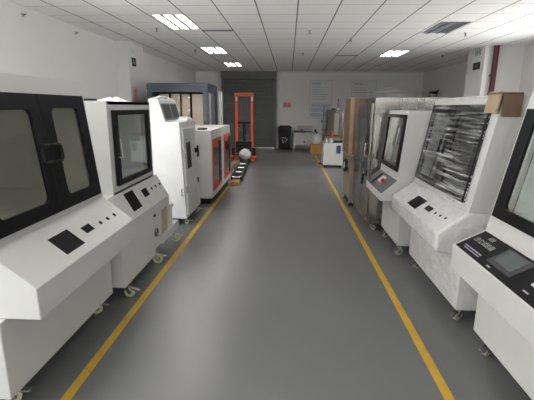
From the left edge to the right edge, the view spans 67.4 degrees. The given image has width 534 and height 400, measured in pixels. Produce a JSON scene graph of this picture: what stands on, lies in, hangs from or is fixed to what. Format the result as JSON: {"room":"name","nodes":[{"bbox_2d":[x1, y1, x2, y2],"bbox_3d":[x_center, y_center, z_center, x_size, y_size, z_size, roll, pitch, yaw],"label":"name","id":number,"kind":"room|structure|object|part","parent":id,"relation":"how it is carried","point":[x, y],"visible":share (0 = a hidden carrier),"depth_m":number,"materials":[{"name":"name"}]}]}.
{"room":"factory workshop","nodes":[
{"label":"factory workshop","id":0,"kind":"room"},
{"bbox_2d":[0,0,195,101],"bbox_3d":[-3.704,-1.541,6.785,0.200,3.390,21.500,1,13,3],"label":"wall","id":1,"kind":"structure","parent":0,"point":[37,44],"depth_m":7.05,"materials":[{"name":"paint"}]},
{"bbox_2d":[115,41,145,101],"bbox_3d":[-3.288,-2.164,9.913,0.290,3.190,0.990,1,13,3],"label":"wall","id":2,"kind":"structure","parent":0,"point":[128,78],"depth_m":9.31,"materials":[{"name":"paint"}]},
{"bbox_2d":[130,46,136,70],"bbox_3d":[-3.140,-3.327,9.424,0.011,0.520,0.300,1,13,3],"label":"sign","id":3,"kind":"object","parent":2,"relation":"attached to","point":[133,51],"visible":1,"depth_m":9.40,"materials":[{"name":"white paper"}]},
{"bbox_2d":[132,87,137,101],"bbox_3d":[-3.151,-2.517,9.582,0.004,0.350,0.320,1,13,3],"label":"notice","id":4,"kind":"object","parent":2,"relation":"attached to","point":[135,90],"visible":0.94,"depth_m":9.58,"materials":[{"name":"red paper"}]},
{"bbox_2d":[0,148,531,399],"bbox_3d":[1.112,0.251,6.937,9.870,0.100,21.900,1,13,3],"label":"floor","id":5,"kind":"structure","parent":0,"point":[276,294],"depth_m":3.40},
{"bbox_2d":[0,72,134,399],"bbox_3d":[-1.830,0.148,2.777,1.270,1.945,1.420,1,13,3],"label":"machine","id":6,"kind":"object","parent":5,"relation":"on","point":[59,236],"visible":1,"depth_m":2.70,"materials":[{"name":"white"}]},
{"bbox_3d":[-1.496,-0.234,2.382,0.113,0.792,0.650,1,13,3],"label":"door","id":7,"kind":"part","parent":6,"relation":"part of","materials":[{"name":"black paint"}]},
{"bbox_3d":[-1.457,-0.300,2.644,0.049,0.136,0.118,1,13,3],"label":"door handle","id":8,"kind":"part","parent":6,"relation":"part of","materials":[{"name":"black plastic"}]},
{"bbox_3d":[-1.451,-0.327,2.760,0.049,0.137,0.133,1,13,3],"label":"door handle","id":9,"kind":"part","parent":6,"relation":"part of","materials":[{"name":"black plastic"}]},
{"bbox_3d":[-1.462,-0.376,2.993,0.113,0.792,0.595,1,13,3],"label":"door","id":10,"kind":"part","parent":6,"relation":"part of","materials":[{"name":"black paint"}]},
{"bbox_2d":[84,101,182,296],"bbox_3d":[-1.715,-0.151,4.385,1.126,1.800,1.825,1,13,3],"label":"machine","id":11,"kind":"object","parent":5,"relation":"on","point":[120,131],"visible":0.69,"depth_m":4.04,"materials":[{"name":"white metal"}]},
{"bbox_2d":[83,98,96,100],"bbox_3d":[-1.578,-0.892,3.560,0.095,0.020,0.080,1,13,3],"label":"block","id":12,"kind":"object","parent":11,"relation":"on","point":[85,99],"visible":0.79,"depth_m":3.52,"materials":[{"name":"black"}]},
{"bbox_2d":[97,97,128,101],"bbox_3d":[-1.687,-1.099,4.361,0.268,0.055,0.317,1,13,3],"label":"wrap","id":13,"kind":"object","parent":11,"relation":"on","point":[109,98],"visible":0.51,"depth_m":4.28,"materials":[{"name":"white plastic"}]},
{"bbox_3d":[-1.356,-0.483,3.705,0.039,0.197,0.018,1,13,3],"label":"door handle","id":14,"kind":"part","parent":11,"relation":"part of","materials":[{"name":"silver metal"}]},
{"bbox_3d":[-1.367,-0.572,4.122,0.028,0.695,0.930,1,13,3],"label":"door","id":15,"kind":"part","parent":11,"relation":"part of","materials":[{"name":"black paint"}]},
{"bbox_2d":[60,158,250,399],"bbox_3d":[-1.033,0.364,6.156,0.064,0.002,18.700,1,13,3],"label":"floor marking line","id":16,"kind":"object","parent":5,"relation":"on","point":[82,377],"depth_m":3.35,"materials":[{"name":"yellow paint"}]},
{"bbox_2d":[148,99,202,223],"bbox_3d":[-1.543,-0.632,6.325,0.855,1.860,1.014,1,13,3],"label":"machine","id":17,"kind":"object","parent":5,"relation":"on","point":[175,153],"visible":0.75,"depth_m":5.92,"materials":[{"name":"white painted metal"},{"name":"dark grey plastic"},{"name":"glass"}]},
{"bbox_2d":[150,95,173,99],"bbox_3d":[-1.611,-1.579,6.153,0.133,0.053,0.875,1,13,3],"label":"wrap","id":18,"kind":"object","parent":17,"relation":"on","point":[158,96],"visible":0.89,"depth_m":5.97,"materials":[{"name":"white plastic"}]},
{"bbox_3d":[-1.489,-1.368,6.200,0.072,0.242,0.800,1,13,3],"label":"control panel","id":19,"kind":"part","parent":17,"relation":"part of","materials":[{"name":"grey plastic"}]},
{"bbox_2d":[176,115,192,120],"bbox_3d":[-1.321,-1.319,6.413,0.199,0.085,0.454,1,13,3],"label":"wrap","id":20,"kind":"object","parent":17,"relation":"on","point":[183,118],"visible":0.98,"depth_m":6.28,"materials":[{"name":"white plastic"}]},
{"bbox_3d":[-1.198,-0.485,6.276,0.078,1.280,0.700,1,13,3],"label":"door","id":21,"kind":"part","parent":17,"relation":"part of","materials":[{"name":"white metal"}]},
{"bbox_2d":[146,83,217,124],"bbox_3d":[-2.048,-1.721,10.056,1.430,2.280,1.280,1,13,3],"label":"machine","id":22,"kind":"object","parent":5,"relation":"on","point":[199,101],"visible":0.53,"depth_m":9.49,"materials":[{"name":"blue metal"}]},
{"bbox_3d":[-2.733,-1.553,9.536,0.120,1.980,0.120,1,13,3],"label":"post","id":23,"kind":"part","parent":22,"relation":"part of","materials":[{"name":"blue metal"}]},
{"bbox_3d":[-2.177,-1.575,9.737,0.190,1.940,0.080,1,13,3],"label":"panel","id":24,"kind":"part","parent":22,"relation":"part of","materials":[{"name":"beige"}]},
{"bbox_3d":[-2.016,-1.809,10.655,1.190,1.980,0.030,1,13,3],"label":"panel","id":25,"kind":"part","parent":22,"relation":"part of","materials":[{"name":"beige"}]},
{"bbox_3d":[-2.039,-2.822,9.799,1.390,0.018,1.240,1,13,3],"label":"roof panel","id":26,"kind":"part","parent":22,"relation":"part of","materials":[{"name":"blue metal"}]},
{"bbox_3d":[-2.040,-2.724,9.822,1.430,0.180,1.280,1,13,3],"label":"frame","id":27,"kind":"part","parent":22,"relation":"part of","materials":[{"name":"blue metal"}]},
{"bbox_3d":[-1.937,-1.571,9.725,0.190,1.940,0.080,1,13,3],"label":"panel","id":28,"kind":"part","parent":22,"relation":"part of","materials":[{"name":"beige"}]},
{"bbox_3d":[-1.632,-1.565,9.709,0.300,1.940,0.080,1,13,3],"label":"panel","id":29,"kind":"part","parent":22,"relation":"part of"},
{"bbox_3d":[-1.425,-1.528,9.470,0.120,1.980,0.120,1,13,3],"label":"post","id":30,"kind":"part","parent":22,"relation":"part of","materials":[{"name":"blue metal"}]},
{"bbox_3d":[-1.408,-1.598,9.771,0.020,1.980,0.500,1,13,3],"label":"panel","id":31,"kind":"part","parent":22,"relation":"part of","materials":[{"name":"grey metal"}]},
{"bbox_3d":[-1.379,-1.720,10.297,0.020,1.980,0.500,1,13,3],"label":"panel","id":32,"kind":"part","parent":22,"relation":"part of","materials":[{"name":"grey plastic"}]},
{"bbox_3d":[-1.363,-1.791,10.598,0.120,1.980,0.120,1,13,3],"label":"post","id":33,"kind":"part","parent":22,"relation":"part of","materials":[{"name":"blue metal"}]},
{"bbox_2d":[195,124,230,203],"bbox_3d":[-1.324,-0.831,8.310,0.885,1.350,2.300,1,13,3],"label":"machine","id":34,"kind":"object","parent":5,"relation":"on","point":[214,161],"visible":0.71,"depth_m":7.30,"materials":[{"name":"white painted metal"},{"name":"orange paint"},{"name":"dark grey plastic"}]},
{"bbox_3d":[-0.951,-0.720,7.668,0.020,0.930,0.900,1,13,3],"label":"door","id":35,"kind":"part","parent":34,"relation":"part of","materials":[{"name":"red metal"}]},
{"bbox_2d":[220,92,222,124],"bbox_3d":[-1.260,-1.913,11.191,0.160,2.150,0.160,1,13,3],"label":"tube","id":36,"kind":"object","parent":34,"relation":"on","point":[221,102],"visible":0.44,"depth_m":11.02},
{"bbox_3d":[-0.883,-1.004,8.889,0.020,0.930,0.850,1,13,3],"label":"door","id":37,"kind":"part","parent":34,"relation":"part of","materials":[{"name":"red"}]},
{"bbox_2d":[218,91,220,124],"bbox_3d":[-1.279,-1.833,10.851,0.160,2.150,0.160,1,13,3],"label":"tube","id":38,"kind":"object","parent":5,"relation":"on","point":[219,109],"visible":0.44,"depth_m":10.70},
{"bbox_2d":[231,161,238,168],"bbox_3d":[-1.033,-1.075,12.145,0.230,0.090,1.200,1,13,3],"label":"board","id":39,"kind":"object","parent":5,"relation":"on","point":[234,164],"visible":0.62,"depth_m":12.05,"materials":[{"name":"wood"}]},
{"bbox_2d":[230,180,239,184],"bbox_3d":[-0.746,-0.415,9.362,0.190,0.070,0.320,1,13,3],"label":"wood block","id":40,"kind":"object","parent":5,"relation":"on","point":[233,182],"visible":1,"depth_m":9.22,"materials":[{"name":"brown wood"}]},
{"bbox_2d":[231,159,248,180],"bbox_3d":[-0.723,-0.889,11.287,0.282,0.120,3.495,1,13,0],"label":"track","id":41,"kind":"object","parent":5,"relation":"on","point":[238,173],"visible":0.98,"depth_m":10.58,"materials":[{"name":"black"}]},
{"bbox_3d":[-0.833,-0.905,11.289,0.040,0.090,3.485,1,13,0],"label":"rail","id":42,"kind":"part","parent":41,"relation":"part of","materials":[{"name":"black"}]},
{"bbox_3d":[-0.613,-0.901,11.278,0.040,0.090,3.485,1,13,0],"label":"rail","id":43,"kind":"part","parent":41,"relation":"part of","materials":[{"name":"black"}]},
{"bbox_2d":[239,148,251,159],"bbox_3d":[-0.688,-1.465,12.714,0.410,0.358,0.416,-11,17,-41],"label":"wrapped bundle","id":44,"kind":"object","parent":41,"relation":"on","point":[244,154],"visible":1,"depth_m":12.58,"materials":[{"name":"white plastic"}]},
{"bbox_2d":[230,93,255,161],"bbox_3d":[-0.782,-2.453,13.417,0.830,2.200,1.225,1,13,3],"label":"manual stacker","id":45,"kind":"object","parent":5,"relation":"on","point":[240,144],"visible":0.84,"depth_m":13.45,"materials":[{"name":"orange paint"}]},
{"bbox_2d":[277,125,291,148],"bbox_3d":[0.736,-2.643,16.926,0.590,1.000,0.601,1,13,3],"label":"wheelie bin","id":46,"kind":"object","parent":5,"relation":"on","point":[284,131],"visible":1,"depth_m":16.68,"materials":[{"name":"black plastic"}]},
{"bbox_3d":[0.739,-3.070,16.822,0.590,0.120,0.590,1,13,3],"label":"lid","id":47,"kind":"part","parent":46,"relation":"part of","materials":[{"name":"black plastic"}]},
{"bbox_2d":[293,132,313,149],"bbox_3d":[1.534,-2.496,16.916,0.860,0.730,0.700,1,13,3],"label":"work table","id":48,"kind":"object","parent":5,"relation":"on","point":[299,138],"visible":0.84,"depth_m":16.59,"materials":[{"name":"white metal"}]},
{"bbox_2d":[294,129,305,132],"bbox_3d":[1.374,-2.907,16.778,0.500,0.130,0.400,1,13,3],"label":"tray","id":49,"kind":"object","parent":48,"relation":"on","point":[300,130],"visible":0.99,"depth_m":16.65,"materials":[{"name":"black metal"}]},
{"bbox_3d":[1.518,-2.509,16.596,0.700,0.460,0.020,1,13,3],"label":"panel","id":50,"kind":"part","parent":48,"relation":"part of","materials":[{"name":"white"}]},
{"bbox_2d":[297,125,312,131],"bbox_3d":[1.621,-3.039,17.044,0.640,0.270,0.178,1,13,3],"label":"instrument box","id":51,"kind":"object","parent":48,"relation":"on","point":[308,128],"visible":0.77,"depth_m":16.96,"materials":[{"name":"white metal"}]},
{"bbox_3d":[1.616,-3.039,16.956,0.560,0.170,0.008,1,13,3],"label":"plate","id":52,"kind":"part","parent":51,"relation":"part of","materials":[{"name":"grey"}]},
{"bbox_2d":[310,143,321,153],"bbox_3d":[1.933,-2.019,15.695,0.480,0.360,0.550,1,13,3],"label":"wooden crate","id":53,"kind":"object","parent":5,"relation":"on","point":[314,148],"visible":0.74,"depth_m":15.43,"materials":[{"name":"yellow wood"}]},
{"bbox_2d":[311,131,321,143],"bbox_3d":[1.957,-2.437,15.605,0.458,0.491,0.483,1,13,3],"label":"plastic bag","id":54,"kind":"object","parent":53,"relation":"on","point":[317,138],"visible":0.93,"depth_m":15.45,"materials":[{"name":"white plastic"}]},
{"bbox_2d":[318,104,329,163],"bbox_3d":[1.814,-2.053,12.532,0.320,1.860,0.180,1,13,3],"label":"stand","id":55,"kind":"object","parent":5,"relation":"on","point":[327,105],"visible":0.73,"depth_m":12.41,"materials":[{"name":"grey plastic"}]},
{"bbox_2d":[321,108,343,167],"bbox_3d":[2.004,-1.883,12.095,0.610,1.730,0.606,1,13,3],"label":"rig","id":56,"kind":"object","parent":5,"relation":"on","point":[332,153],"visible":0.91,"depth_m":11.93,"materials":[{"name":"white metal"}]},
{"bbox_2d":[342,97,363,206],"bbox_3d":[1.892,-0.898,7.419,0.964,1.930,0.880,1,13,3],"label":"machine","id":57,"kind":"object","parent":5,"relation":"on","point":[350,104],"visible":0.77,"depth_m":7.17,"materials":[{"name":"cardboard"}]},
{"bbox_2d":[315,155,454,399],"bbox_3d":[1.329,0.410,6.037,0.064,0.002,18.700,1,13,3],"label":"floor marking line","id":58,"kind":"object","parent":5,"relation":"on","point":[447,395],"depth_m":3.44,"materials":[{"name":"yellow paint"}]},
{"bbox_2d":[352,97,443,229],"bbox_3d":[1.957,-0.683,6.234,1.118,2.050,1.395,1,13,3],"label":"machine","id":59,"kind":"object","parent":5,"relation":"on","point":[372,113],"visible":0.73,"depth_m":5.72,"materials":[{"name":"white painted metal"},{"name":"dark glass"},{"name":"dark grey plastic"}]},
{"bbox_3d":[1.483,-0.674,6.249,0.035,1.620,1.180,1,13,3],"label":"door","id":60,"kind":"part","parent":59,"relation":"part of","materials":[{"name":"silver metal"}]},
{"bbox_2d":[366,110,431,254],"bbox_3d":[1.889,-0.249,5.087,1.050,1.725,0.930,1,13,3],"label":"machine","id":61,"kind":"object","parent":5,"relation":"on","point":[405,131],"visible":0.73,"depth_m":4.77,"materials":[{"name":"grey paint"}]},
{"bbox_3d":[1.454,-0.252,5.126,0.178,0.159,0.890,1,13,3],"label":"console panel","id":62,"kind":"part","parent":61,"relation":"part of","materials":[{"name":"grey paint"}]},
{"bbox_3d":[1.571,-0.739,5.001,0.083,0.654,0.830,1,13,3],"label":"door","id":63,"kind":"part","parent":61,"relation":"part of","materials":[{"name":"black paint"}]},
{"bbox_2d":[392,91,530,320],"bbox_3d":[2.045,-0.042,3.841,1.304,1.888,1.550,1,13,3],"label":"machine","id":64,"kind":"object","parent":5,"relation":"on","point":[469,142],"visible":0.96,"depth_m":3.45,"materials":[{"name":"white metal"}]},
{"bbox_3d":[1.746,-0.579,4.157,0.156,0.797,0.625,1,13,3],"label":"door","id":65,"kind":"part","parent":64,"relation":"part of","materials":[{"name":"black paint"}]},
{"bbox_3d":[1.698,-0.528,3.917,0.069,0.145,0.028,1,13,3],"label":"door handle","id":66,"kind":"part","parent":64,"relation":"part of","materials":[{"name":"black plastic"}]},
{"bbox_3d":[1.692,-0.501,3.800,0.069,0.145,0.028,1,13,3],"label":"door handle","id":67,"kind":"part","parent":64,"relation":"part of","materials":[{"name":"black"}]},
{"bbox_3d":[1.711,-0.433,3.530,0.156,0.797,0.645,1,13,3],"label":"door","id":68,"kind":"part","parent":64,"relation":"part of","materials":[{"name":"black paint"}]},
{"bbox_2d":[450,90,533,399],"bbox_3d":[2.007,0.343,2.195,1.300,1.885,1.530,1,13,3],"label":"machine","id":69,"kind":"object","parent":5,"relation":"on","point":[497,262],"visible":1,"depth_m":2.62,"materials":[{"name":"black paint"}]},
{"bbox_3d":[1.472,0.436,2.292,0.208,0.111,1.380,1,13,3],"label":"console panel","id":70,"kind":"part","parent":69,"relation":"part of","materials":[{"name":"black paint"}]},
{"bbox_3d":[1.686,-0.170,2.449,0.164,0.756,0.730,1,13,3],"label":"door","id":71,"kind":"part","parent":69,"relation":"part of","materials":[{"name":"black paint"}]},
{"bbox_2d":[8,0,533,71],"bbox_3d":[1.137,-2.910,6.227,9.470,0.001,21.450,1,13,3],"label":"ceiling","id":72,"kind":"structure","parent":0,"point":[266,35],"depth_m":7.52,"materials":[{"name":"tile"}]},
{"bbox_2d":[149,15,199,28],"bbox_3d":[-1.588,-3.169,7.010,0.598,0.110,1.198,1,13,3],"label":"ceiling light","id":73,"kind":"object","parent":72,"relation":"attached to","point":[170,21],"visible":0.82,"depth_m":7.02,"materials":[{"name":"white plastic"}]},
{"bbox_2d":[198,47,228,53],"bbox_3d":[-1.395,-3.983,10.512,0.598,0.110,1.198,1,13,3],"label":"ceiling light","id":74,"kind":"object","parent":72,"relation":"attached to","point":[209,50],"visible":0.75,"depth_m":10.53,"materials":[{"name":"white plastic"}]},
{"bbox_2d":[202,30,232,30],"bbox_3d":[-0.950,-3.262,7.704,0.600,0.013,0.080,1,13,3],"label":"ceiling vent","id":75,"kind":"object","parent":72,"relation":"in","point":[202,30],"visible":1,"depth_m":7.67,"materials":[{"name":"grey plastic"}]},
{"bbox_2d":[222,63,241,65],"bbox_3d":[-1.203,-4.798,14.013,0.598,0.110,1.198,1,13,3],"label":"ceiling light","id":76,"kind":"object","parent":72,"relation":"attached to","point":[225,64],"visible":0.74,"depth_m":14.01,"materials":[{"name":"white plastic"}]},
{"bbox_2d":[379,51,408,55],"bbox_3d":[3.430,-4.027,10.853,0.598,0.110,1.198,1,13,3],"label":"ceiling light","id":77,"kind":"object","parent":72,"relation":"attached to","point":[387,53],"visible":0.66,"depth_m":10.86,"materials":[{"name":"white plastic"}]},
{"bbox_2d":[417,22,471,33],"bbox_3d":[3.237,-3.213,7.351,0.598,0.110,1.198,1,13,3],"label":"ceiling light","id":78,"kind":"object","parent":72,"relation":"attached to","point":[439,27],"visible":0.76,"depth_m":7.36,"materials":[{"name":"white metal"}]},
{"bbox_2d":[196,72,423,148],"bbox_3d":[1.705,-3.902,17.094,9.870,3.390,0.200,1,13,3],"label":"wall","id":79,"kind":"structure","parent":0,"point":[294,86],"depth_m":16.79,"materials":[{"name":"paint"}]},
{"bbox_2d":[220,71,276,148],"bbox_3d":[-0.766,-3.794,16.998,2.330,3.188,0.299,1,13,3],"label":"door","id":80,"kind":"structure","parent":79,"relation":"in","point":[263,84],"depth_m":17.01,"materials":[{"name":"grey metal"}]},
{"bbox_2d":[220,71,276,78],"bbox_3d":[-0.755,-5.211,16.668,2.330,0.278,0.299,1,13,3],"label":"hood","id":81,"kind":"object","parent":80,"relation":"attached to","point":[224,74],"depth_m":16.53,"materials":[{"name":"grey metal"}]},
{"bbox_2d":[277,72,279,147],"bbox_3d":[0.499,-3.794,17.057,0.070,3.180,0.049,1,13,3],"label":"trim","id":82,"kind":"structure","parent":79,"relation":"attached to","point":[278,72],"depth_m":16.91,"materials":[{"name":"paint"}]},
{"bbox_2d":[283,102,290,107],"bbox_3d":[0.847,-4.041,17.002,0.360,0.250,0.007,1,13,3],"label":"notice","id":83,"kind":"object","parent":79,"relation":"attached to","point":[285,104],"visible":1,"depth_m":17.00,"materials":[{"name":"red paper"}]},
{"bbox_2d":[309,80,332,118],"bbox_3d":[2.266,-4.225,16.870,0.940,1.590,0.029,1,13,3],"label":"poster","id":84,"kind":"object","parent":79,"relation":"attached to","point":[320,90],"visible":0.97,"depth_m":16.85,"materials":[{"name":"white paper"}]},
{"bbox_2d":[311,104,325,116],"bbox_3d":[2.182,-3.812,16.965,0.620,0.540,0.002,1,13,3],"label":"picture","id":85,"kind":"object","parent":84,"relation":"attached to","point":[316,109],"depth_m":16.97,"materials":[{"name":"blue"}]},
{"bbox_2d":[351,81,376,97],"bbox_3d":[4.043,-4.186,16.781,1.020,1.580,0.029,1,13,3],"label":"poster","id":86,"kind":"object","parent":79,"relation":"attached to","point":[360,89],"visible":0.44,"depth_m":16.68,"materials":[{"name":"white paper"}]},
{"bbox_2d":[422,44,533,97],"bbox_3d":[5.952,-1.356,6.297,0.200,3.390,21.500,1,13,3],"label":"wall","id":87,"kind":"structure","parent":0,"point":[449,80],"depth_m":13.25,"materials":[{"name":"paint"}]},
{"bbox_2d":[428,90,438,96],"bbox_3d":[6.200,-3.941,14.808,0.297,0.267,0.450,1,13,3],"label":"wall fitting","id":88,"kind":"object","parent":87,"relation":"attached to","point":[431,93],"visible":0.86,"depth_m":14.62,"materials":[{"name":"black"}]},
{"bbox_2d":[463,46,524,96],"bbox_3d":[5.615,-2.166,10.204,0.900,3.190,0.930,1,13,3],"label":"wall","id":89,"kind":"structure","parent":0,"point":[510,60],"depth_m":9.55,"materials":[{"name":"paint"}]},
{"bbox_2d":[471,48,482,71],"bbox_3d":[5.165,-3.438,9.835,0.011,0.510,0.480,1,13,3],"label":"sign","id":90,"kind":"object","parent":89,"relation":"attached to","point":[477,56],"visible":1,"depth_m":9.81,"materials":[{"name":"white paper"}]},
{"bbox_2d":[488,45,499,95],"bbox_3d":[5.346,-2.046,9.686,0.140,3.189,0.159,1,13,3],"label":"pipe","id":91,"kind":"object","parent":89,"relation":"attached to","point":[492,76],"visible":0.4,"depth_m":9.39,"materials":[{"name":"red metal"}]}
]}

